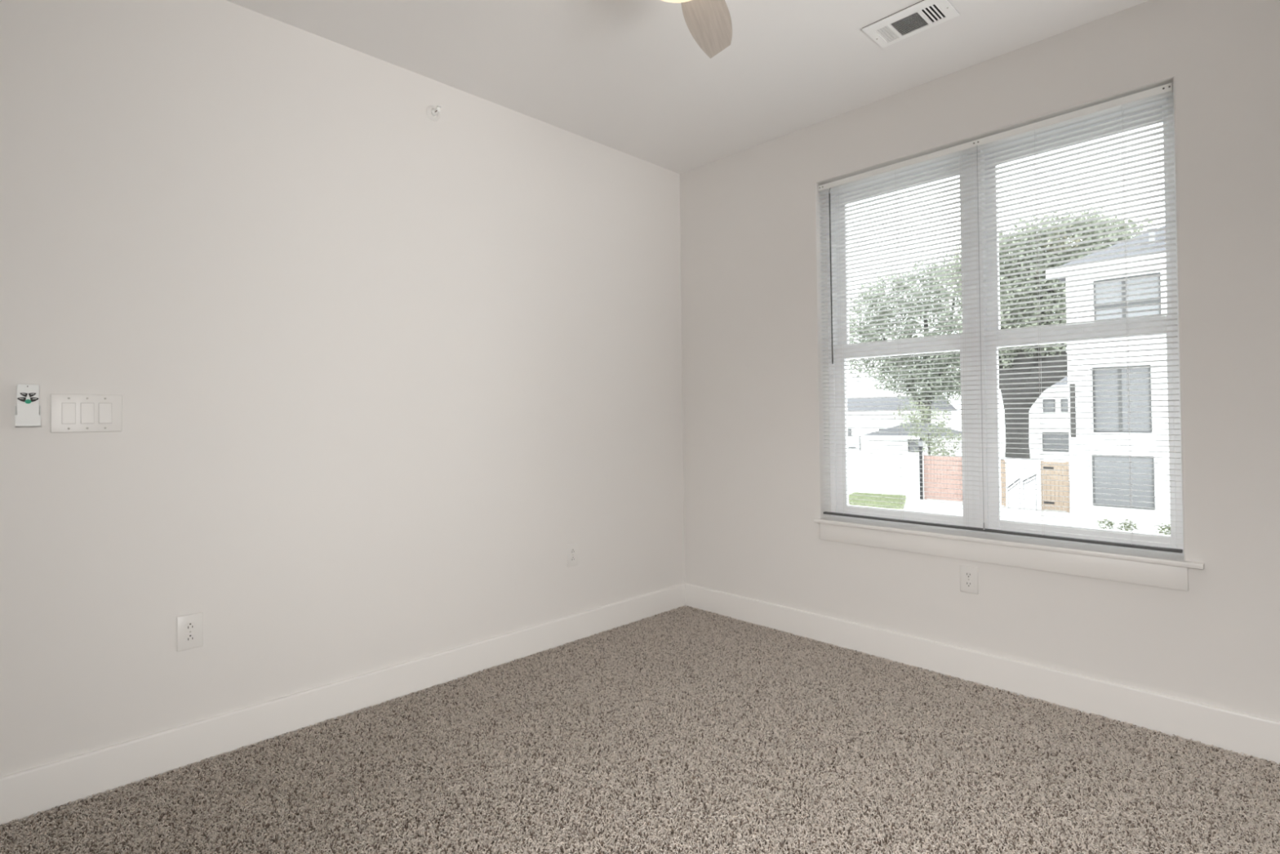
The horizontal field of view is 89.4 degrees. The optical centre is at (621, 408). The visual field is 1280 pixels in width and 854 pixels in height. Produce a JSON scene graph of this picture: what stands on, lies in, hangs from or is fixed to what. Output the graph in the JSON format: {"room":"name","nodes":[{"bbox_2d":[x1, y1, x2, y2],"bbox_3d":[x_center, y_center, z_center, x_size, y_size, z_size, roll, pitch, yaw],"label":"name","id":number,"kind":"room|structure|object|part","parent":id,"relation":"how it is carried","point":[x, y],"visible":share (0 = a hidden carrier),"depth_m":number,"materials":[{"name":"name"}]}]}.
{"room":"empty bedroom","nodes":[
{"label":"empty bedroom","id":0,"kind":"room"},
{"bbox_2d":[0,0,684,776],"bbox_3d":[-1.207,-0.088,2.687,4.720,2.829,0.150,0,-1,-44],"label":"wall","id":1,"kind":"structure","parent":0,"point":[376,364],"depth_m":2.51,"materials":[{"name":"white paint"}]},
{"bbox_2d":[14,403,40,426],"bbox_3d":[-1.818,0.019,1.980,0.058,0.070,0.023,0,-1,-44],"label":"cradle","id":2,"kind":"object","parent":1,"relation":"attached to","point":[18,423],"visible":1,"depth_m":1.97,"materials":[{"name":"white plastic"}]},
{"bbox_2d":[16,384,39,422],"bbox_3d":[-1.817,-0.015,1.979,0.051,0.120,0.018,0,-1,-44],"label":"remote","id":3,"kind":"object","parent":2,"relation":"in","point":[28,395],"visible":1,"depth_m":1.97,"materials":[{"name":"white plastic"}]},
{"bbox_2d":[50,394,122,432],"bbox_3d":[-1.720,0.014,2.082,0.179,0.122,0.011,0,-1,-44],"label":"light switch","id":4,"kind":"object","parent":1,"relation":"attached to","point":[69,413],"visible":1,"depth_m":2.08,"materials":[{"name":"white plastic"}]},
{"bbox_2d":[176,612,203,651],"bbox_3d":[-1.511,0.781,2.266,0.079,0.121,0.008,0,-1,-44],"label":"wall outlet","id":5,"kind":"object","parent":1,"relation":"attached to","point":[189,628],"visible":1,"depth_m":2.26,"materials":[{"name":"white plastic"}]},
{"bbox_2d":[184,632,195,642],"bbox_3d":[-1.509,0.801,2.264,0.034,0.028,0.002,0,-1,-44],"label":"socket","id":6,"kind":"object","parent":5,"relation":"attached to","point":[188,637],"depth_m":2.26,"materials":[{"name":"grey"}]},
{"bbox_2d":[184,621,195,630],"bbox_3d":[-1.509,0.760,2.264,0.034,0.028,0.002,0,-1,-44],"label":"socket","id":7,"kind":"object","parent":5,"relation":"attached to","point":[188,625],"depth_m":2.26,"materials":[{"name":"grey"}]},
{"bbox_2d":[0,582,685,825],"bbox_3d":[-1.144,1.173,2.605,4.300,0.144,0.014,0,-1,-44],"label":"baseboard","id":8,"kind":"structure","parent":1,"relation":"attached to","point":[24,793],"depth_m":2.45,"materials":[{"name":"white paint"}]},
{"bbox_2d":[426,105,441,121],"bbox_3d":[-0.836,-1.347,2.925,0.069,0.069,0.062,0,-1,-44],"label":"sprinkler","id":9,"kind":"object","parent":1,"relation":"attached to","point":[433,113],"visible":1,"depth_m":2.93,"materials":[{"name":"white plastic"}]},
{"bbox_2d":[566,542,577,567],"bbox_3d":[-0.260,0.782,3.464,0.074,0.120,0.008,0,-1,-44],"label":"wall outlet","id":10,"kind":"object","parent":1,"relation":"attached to","point":[571,548],"visible":1,"depth_m":3.46,"materials":[{"name":"white plastic"}]},
{"bbox_2d":[570,555,575,561],"bbox_3d":[-0.258,0.803,3.461,0.034,0.028,0.002,0,-1,-44],"label":"socket","id":11,"kind":"object","parent":10,"relation":"attached to","point":[572,557],"depth_m":3.46,"materials":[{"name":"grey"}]},
{"bbox_2d":[570,547,575,553],"bbox_3d":[-0.258,0.762,3.462,0.034,0.028,0.002,0,-1,-44],"label":"socket","id":12,"kind":"object","parent":10,"relation":"attached to","point":[572,549],"depth_m":3.46,"materials":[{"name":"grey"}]},
{"bbox_2d":[0,608,1279,853],"bbox_3d":[0.197,1.239,0.192,5.700,0.080,5.650,0,-1,-44],"label":"floor","id":13,"kind":"structure","parent":0,"point":[1069,797],"depth_m":2.09,"materials":[{"name":"grey carpet"}]},
{"bbox_2d":[0,605,1279,853],"bbox_3d":[0.265,1.204,1.124,4.288,0.016,4.075,0,-1,-44],"label":"carpet","id":14,"kind":"structure","parent":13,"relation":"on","point":[764,633],"depth_m":2.18,"materials":[{"name":"grey carpet"}]},
{"bbox_2d":[225,0,1149,173],"bbox_3d":[0.227,-1.609,0.323,5.920,0.120,5.700,0,-1,-44],"label":"ceiling","id":15,"kind":"structure","parent":0,"point":[631,77],"depth_m":2.75,"materials":[{"name":"white paint"}]},
{"bbox_2d":[661,0,732,58],"bbox_3d":[0.239,-1.315,1.595,1.041,0.434,0.938,0,-1,-44],"label":"ceiling fan","id":16,"kind":"object","parent":15,"relation":"hanging from","point":[708,22],"visible":1,"depth_m":2.07,"materials":[{"name":"beige wood"}]},
{"bbox_3d":[0.152,-1.130,1.690,0.226,0.068,0.226,0,-1,-44],"label":"lamp shade","id":17,"kind":"part","parent":16,"relation":"part of","materials":[{"name":"white glass"}]},
{"bbox_2d":[862,0,959,48],"bbox_3d":[1.140,-1.526,2.549,0.190,0.009,0.304,0,-1,-44],"label":"ceiling vent","id":18,"kind":"object","parent":15,"relation":"in","point":[924,15],"visible":1,"depth_m":2.54,"materials":[{"name":"white metal"}]},
{"bbox_2d":[680,0,1279,720],"bbox_3d":[1.881,-0.122,2.703,0.236,2.829,4.100,0,-1,-44],"label":"wall","id":19,"kind":"structure","parent":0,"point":[755,487],"depth_m":2.70,"materials":[{"name":"white paint"}]},
{"bbox_2d":[826,150,980,533],"bbox_3d":[1.412,-0.308,3.267,0.094,1.800,0.740,0,-1,-44],"label":"window","id":20,"kind":"structure","parent":19,"relation":"attached to","point":[839,446],"depth_m":3.21,"materials":[{"name":"white plastic"}]},
{"bbox_3d":[1.418,-0.725,3.282,0.030,0.906,0.680,0,-1,-44],"label":"sash","id":21,"kind":"part","parent":20,"relation":"part of","materials":[{"name":"white plastic"}]},
{"bbox_3d":[1.402,0.106,3.247,0.032,0.896,0.680,0,-1,-44],"label":"sash","id":22,"kind":"part","parent":20,"relation":"part of","materials":[{"name":"white plastic"}]},
{"bbox_2d":[960,564,977,594],"bbox_3d":[1.555,0.763,2.889,0.008,0.119,0.074,0,-1,-44],"label":"wall outlet","id":23,"kind":"object","parent":19,"relation":"attached to","point":[968,575],"visible":1,"depth_m":2.88,"materials":[{"name":"white plastic"}]},
{"bbox_2d":[964,571,972,577],"bbox_3d":[1.553,0.742,2.887,0.002,0.028,0.034,0,-1,-44],"label":"socket","id":24,"kind":"object","parent":23,"relation":"attached to","point":[966,574],"depth_m":2.89,"materials":[{"name":"grey"}]},
{"bbox_2d":[964,580,973,587],"bbox_3d":[1.553,0.783,2.887,0.002,0.028,0.034,0,-1,-44],"label":"socket","id":25,"kind":"object","parent":23,"relation":"attached to","point":[968,584],"depth_m":2.89,"materials":[{"name":"grey"}]},
{"bbox_2d":[684,582,1279,764],"bbox_3d":[1.822,1.140,2.606,0.014,0.144,4.086,0,-1,-44],"label":"baseboard","id":26,"kind":"structure","parent":19,"relation":"attached to","point":[1230,730],"depth_m":2.72,"materials":[{"name":"white paint"}]},
{"bbox_2d":[817,83,1182,552],"bbox_3d":[1.565,-0.328,2.920,0.044,1.746,1.445,0,-1,-44],"label":"window blind","id":27,"kind":"object","parent":19,"relation":"attached to","point":[1145,96],"visible":1,"depth_m":2.79,"materials":[{"name":"white plastic"}]},
{"bbox_3d":[1.152,-0.310,3.363,0.028,1.706,0.001,0,-1,-44],"label":"ladder cord","id":28,"kind":"part","parent":27,"relation":"part of","materials":[{"name":"white plastic"}]},
{"bbox_3d":[1.356,-0.315,3.149,0.028,1.706,0.001,0,-1,-44],"label":"ladder cord","id":29,"kind":"part","parent":27,"relation":"part of","materials":[{"name":"white plastic"}]},
{"bbox_3d":[1.560,-0.320,2.937,0.028,1.706,0.001,0,-1,-44],"label":"ladder cord","id":30,"kind":"part","parent":27,"relation":"part of","materials":[{"name":"white plastic"}]},
{"bbox_3d":[1.596,-0.321,2.869,0.007,1.710,0.007,-1,-1,24],"label":"lift cord","id":31,"kind":"part","parent":27,"relation":"part of","materials":[{"name":"fabric"}]},
{"bbox_3d":[1.580,0.540,2.914,0.025,0.011,1.443,0,-1,-44],"label":"rail","id":32,"kind":"part","parent":27,"relation":"part of","materials":[{"name":"white plastic"}]},
{"bbox_3d":[1.764,-0.325,2.724,0.028,1.706,0.001,0,-1,-44],"label":"ladder cord","id":33,"kind":"part","parent":27,"relation":"part of","materials":[{"name":"white plastic"}]},
{"bbox_3d":[1.968,-0.330,2.510,0.028,1.706,0.001,0,-1,-44],"label":"ladder cord","id":34,"kind":"part","parent":27,"relation":"part of","materials":[{"name":"white plastic"}]},
{"bbox_2d":[813,515,1204,569],"bbox_3d":[1.596,0.577,2.905,0.136,0.020,1.535,0,-1,-44],"label":"window sill","id":35,"kind":"structure","parent":19,"relation":"attached to","point":[1168,559],"depth_m":2.74,"materials":[{"name":"white paint"}]},
{"bbox_2d":[973,90,1183,555],"bbox_3d":[1.915,-0.320,2.742,0.094,1.800,0.713,0,-1,-44],"label":"window","id":36,"kind":"structure","parent":19,"relation":"attached to","point":[992,513],"depth_m":2.74,"materials":[{"name":"white plastic"}]},
{"bbox_3d":[1.920,-0.737,2.757,0.030,0.906,0.653,0,-1,-44],"label":"sash","id":37,"kind":"part","parent":36,"relation":"part of","materials":[{"name":"white plastic"}]},
{"bbox_3d":[1.904,0.093,2.722,0.032,0.896,0.653,0,-1,-44],"label":"sash","id":38,"kind":"part","parent":36,"relation":"part of","materials":[{"name":"white plastic"}]},
{"label":"outside","id":39,"kind":"structure","parent":0,"visible":0},
{"bbox_2d":[848,439,1071,525],"bbox_3d":[33.629,4.988,56.585,119.400,0.300,110.000,0,-1,-44],"label":"ground","id":40,"kind":"structure","parent":39,"point":[1011,510],"depth_m":29.81,"materials":[{"name":"concrete"}]},
{"bbox_2d":[847,435,860,450],"bbox_3d":[15.453,3.329,43.271,0.742,3.085,0.998,0,-1,-11],"label":"basketball hoop","id":41,"kind":"object","parent":40,"relation":"on","point":[849,437],"visible":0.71,"depth_m":43.15,"materials":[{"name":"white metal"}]},
{"bbox_2d":[848,491,906,508],"bbox_3d":[12.871,4.689,33.022,3.491,0.159,6.166,-1,-1,32],"label":"grass","id":42,"kind":"structure","parent":40,"relation":"on","point":[853,496],"depth_m":32.93,"materials":[{"name":"plant"}]},
{"bbox_2d":[848,450,925,497],"bbox_3d":[11.787,3.660,39.201,0.280,2.400,12.950,0,-1,-44],"label":"wall","id":43,"kind":"structure","parent":40,"relation":"on","point":[854,463],"depth_m":35.99,"materials":[{"name":"white paint"}]},
{"bbox_2d":[847,395,957,450],"bbox_3d":[27.211,1.886,66.437,9.050,6.300,11.040,0,-1,-44],"label":"house","id":44,"kind":"structure","parent":40,"relation":"on","point":[867,447],"depth_m":63.80,"materials":[{"name":"white paint"}]},
{"bbox_2d":[846,247,962,422],"bbox_3d":[24.793,-4.178,55.753,5.528,18.407,12.646,0,-1,-44],"label":"leafy tree","id":45,"kind":"object","parent":40,"relation":"on","point":[953,374],"visible":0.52,"depth_m":54.72,"materials":[{"name":"green plant"}]},
{"bbox_2d":[860,421,961,466],"bbox_3d":[22.905,2.898,49.967,6.050,3.950,6.240,0,-1,-44],"label":"house","id":46,"kind":"structure","parent":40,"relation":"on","point":[874,443],"depth_m":48.66,"materials":[{"name":"white paint"}]},
{"bbox_3d":[21.694,2.707,47.635,0.015,0.900,0.900,0,-1,-44],"label":"pane","id":47,"kind":"part","parent":46,"relation":"part of","materials":[{"name":"grey glass"}]},
{"bbox_2d":[917,437,923,499],"bbox_3d":[15.766,3.139,33.961,0.260,3.220,0.260,0,-1,-44],"label":"post","id":48,"kind":"object","parent":40,"relation":"on","point":[920,443],"visible":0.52,"depth_m":33.92,"materials":[{"name":"black metal"}]},
{"bbox_3d":[15.769,3.373,33.958,0.120,2.750,0.120,0,-1,-44],"label":"post","id":49,"kind":"part","parent":48,"relation":"part of","materials":[{"name":"black metal"}]},
{"bbox_2d":[893,401,961,475],"bbox_3d":[20.121,2.168,42.162,2.968,5.380,4.199,0,-1,-44],"label":"tree","id":50,"kind":"object","parent":40,"relation":"on","point":[940,425],"visible":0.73,"depth_m":41.90,"materials":[{"name":"green plant"}]},
{"bbox_2d":[923,455,962,501],"bbox_3d":[16.658,3.570,33.309,0.112,2.320,2.000,0,-1,-44],"label":"fence","id":51,"kind":"object","parent":40,"relation":"on","point":[937,468],"visible":0.74,"depth_m":33.29,"materials":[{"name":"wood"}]},
{"bbox_3d":[16.006,3.586,33.999,0.100,2.320,0.100,0,-1,-44],"label":"post","id":52,"kind":"part","parent":51,"relation":"part of","materials":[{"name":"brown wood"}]},
{"bbox_2d":[1000,459,1006,506],"bbox_3d":[18.360,3.553,31.097,0.112,2.260,0.350,0,-1,-44],"label":"fence","id":53,"kind":"object","parent":40,"relation":"on","point":[1002,469],"visible":0.59,"depth_m":31.01,"materials":[{"name":"brown wood"}]},
{"bbox_3d":[18.451,3.551,31.011,0.100,2.260,0.100,0,-1,-44],"label":"post","id":54,"kind":"part","parent":53,"relation":"part of","materials":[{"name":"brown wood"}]},
{"bbox_2d":[1007,477,1020,509],"bbox_3d":[18.349,3.936,30.177,0.056,1.471,0.588,0,-1,-44],"label":"rail","id":55,"kind":"object","parent":40,"relation":"on","point":[1019,479],"visible":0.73,"depth_m":30.11,"materials":[{"name":"black metal"}]},
{"bbox_3d":[18.519,3.952,30.000,0.037,1.430,0.037,-1,-1,24],"label":"post","id":56,"kind":"part","parent":55,"relation":"part of","materials":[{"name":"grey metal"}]},
{"bbox_2d":[1004,458,1042,509],"bbox_3d":[18.951,3.528,30.417,0.280,2.280,1.510,0,-1,-44],"label":"wall","id":57,"kind":"structure","parent":40,"relation":"on","point":[1015,491],"depth_m":30.31,"materials":[{"name":"white paint"}]},
{"bbox_2d":[1022,474,1036,511],"bbox_3d":[18.797,3.824,29.709,0.056,1.674,0.580,0,-1,-44],"label":"rail","id":58,"kind":"object","parent":40,"relation":"on","point":[1035,474],"visible":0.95,"depth_m":29.62,"materials":[{"name":"black metal"}]},
{"bbox_3d":[18.630,4.004,29.884,0.037,1.320,0.037,0,-1,-21],"label":"post","id":59,"kind":"part","parent":58,"relation":"part of","materials":[{"name":"grey metal"}]},
{"bbox_3d":[18.967,3.841,29.532,0.037,1.630,0.037,-1,-1,24],"label":"post","id":60,"kind":"part","parent":58,"relation":"part of","materials":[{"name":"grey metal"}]},
{"bbox_2d":[936,204,1155,457],"bbox_3d":[25.306,-3.561,38.840,11.634,16.729,6.211,-1,-1,41],"label":"oak tree","id":61,"kind":"object","parent":40,"relation":"on","point":[1055,348],"visible":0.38,"depth_m":38.21,"materials":[{"name":"green plant"}]},
{"bbox_3d":[25.248,-7.100,38.847,6.282,9.650,11.666,0,-1,-44],"label":"crown","id":62,"kind":"part","parent":61,"relation":"part of","materials":[{"name":"green plant"}]},
{"bbox_2d":[1029,377,1069,462],"bbox_3d":[42.488,0.490,60.603,8.050,8.600,7.240,0,-1,-44],"label":"house","id":63,"kind":"structure","parent":40,"relation":"on","point":[1060,384],"depth_m":58.95,"materials":[{"name":"white paint"}]},
{"bbox_3d":[39.130,-0.292,59.069,0.015,1.000,0.800,0,-1,-44],"label":"pane","id":64,"kind":"part","parent":63,"relation":"part of","materials":[{"name":"clear glass"}]},
{"bbox_3d":[39.582,2.997,58.593,0.015,1.600,2.200,0,-1,-44],"label":"pane","id":65,"kind":"part","parent":63,"relation":"part of","materials":[{"name":"clear glass"}]},
{"bbox_3d":[40.099,-0.316,58.057,0.015,1.000,0.800,0,-1,-44],"label":"pane","id":66,"kind":"part","parent":63,"relation":"part of","materials":[{"name":"clear glass"}]},
{"bbox_2d":[1040,460,1070,511],"bbox_3d":[19.724,3.511,29.371,0.130,2.270,1.070,0,-1,-44],"label":"gate","id":67,"kind":"object","parent":40,"relation":"on","point":[1055,473],"visible":0.81,"depth_m":29.30,"materials":[{"name":"brown wood"}]},
{"bbox_3d":[19.399,3.519,29.732,0.100,2.270,0.100,0,-1,-44],"label":"post","id":68,"kind":"part","parent":67,"relation":"part of","materials":[{"name":"brown wood"}]},
{"bbox_3d":[20.070,3.502,29.031,0.100,2.270,0.100,0,-1,-44],"label":"post","id":69,"kind":"part","parent":67,"relation":"part of","materials":[{"name":"brown wood"}]},
{"bbox_2d":[1095,518,1115,529],"bbox_3d":[18.279,4.365,24.332,0.434,0.513,0.638,0,-1,-44],"label":"shrub","id":70,"kind":"object","parent":40,"relation":"on","point":[1111,524],"visible":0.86,"depth_m":24.32,"materials":[{"name":"green plant"}]},
{"bbox_2d":[1045,225,1170,535],"bbox_3d":[24.317,-1.837,25.019,10.120,12.750,11.050,0,-1,-44],"label":"townhouse","id":71,"kind":"structure","parent":40,"relation":"on","point":[1081,511],"depth_m":24.47,"materials":[{"name":"white paint"}]},
{"bbox_3d":[19.138,-0.348,24.712,0.015,2.420,1.660,0,-1,-44],"label":"pane","id":72,"kind":"part","parent":71,"relation":"part of","materials":[{"name":"clear glass"}]},
{"bbox_3d":[18.853,2.730,24.284,0.015,1.840,1.740,0,-1,-44],"label":"pane","id":73,"kind":"part","parent":71,"relation":"part of","materials":[{"name":"clear glass"}]},
{"bbox_3d":[18.934,-3.953,24.207,0.015,1.880,1.890,0,-1,-44],"label":"pane","id":74,"kind":"part","parent":71,"relation":"part of","materials":[{"name":"grey glass"}]},
{"bbox_2d":[1116,518,1137,531],"bbox_3d":[18.691,4.327,23.868,0.427,0.538,0.643,0,-1,-44],"label":"shrub","id":75,"kind":"object","parent":40,"relation":"on","point":[1126,525],"visible":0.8,"depth_m":23.84,"materials":[{"name":"green plant"}]},
{"bbox_2d":[1154,523,1170,535],"bbox_3d":[19.445,4.349,23.121,0.506,0.543,0.564,0,-1,-16],"label":"shrub","id":76,"kind":"object","parent":40,"relation":"on","point":[1168,528],"visible":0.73,"depth_m":23.08,"materials":[{"name":"green plant"}]}
]}

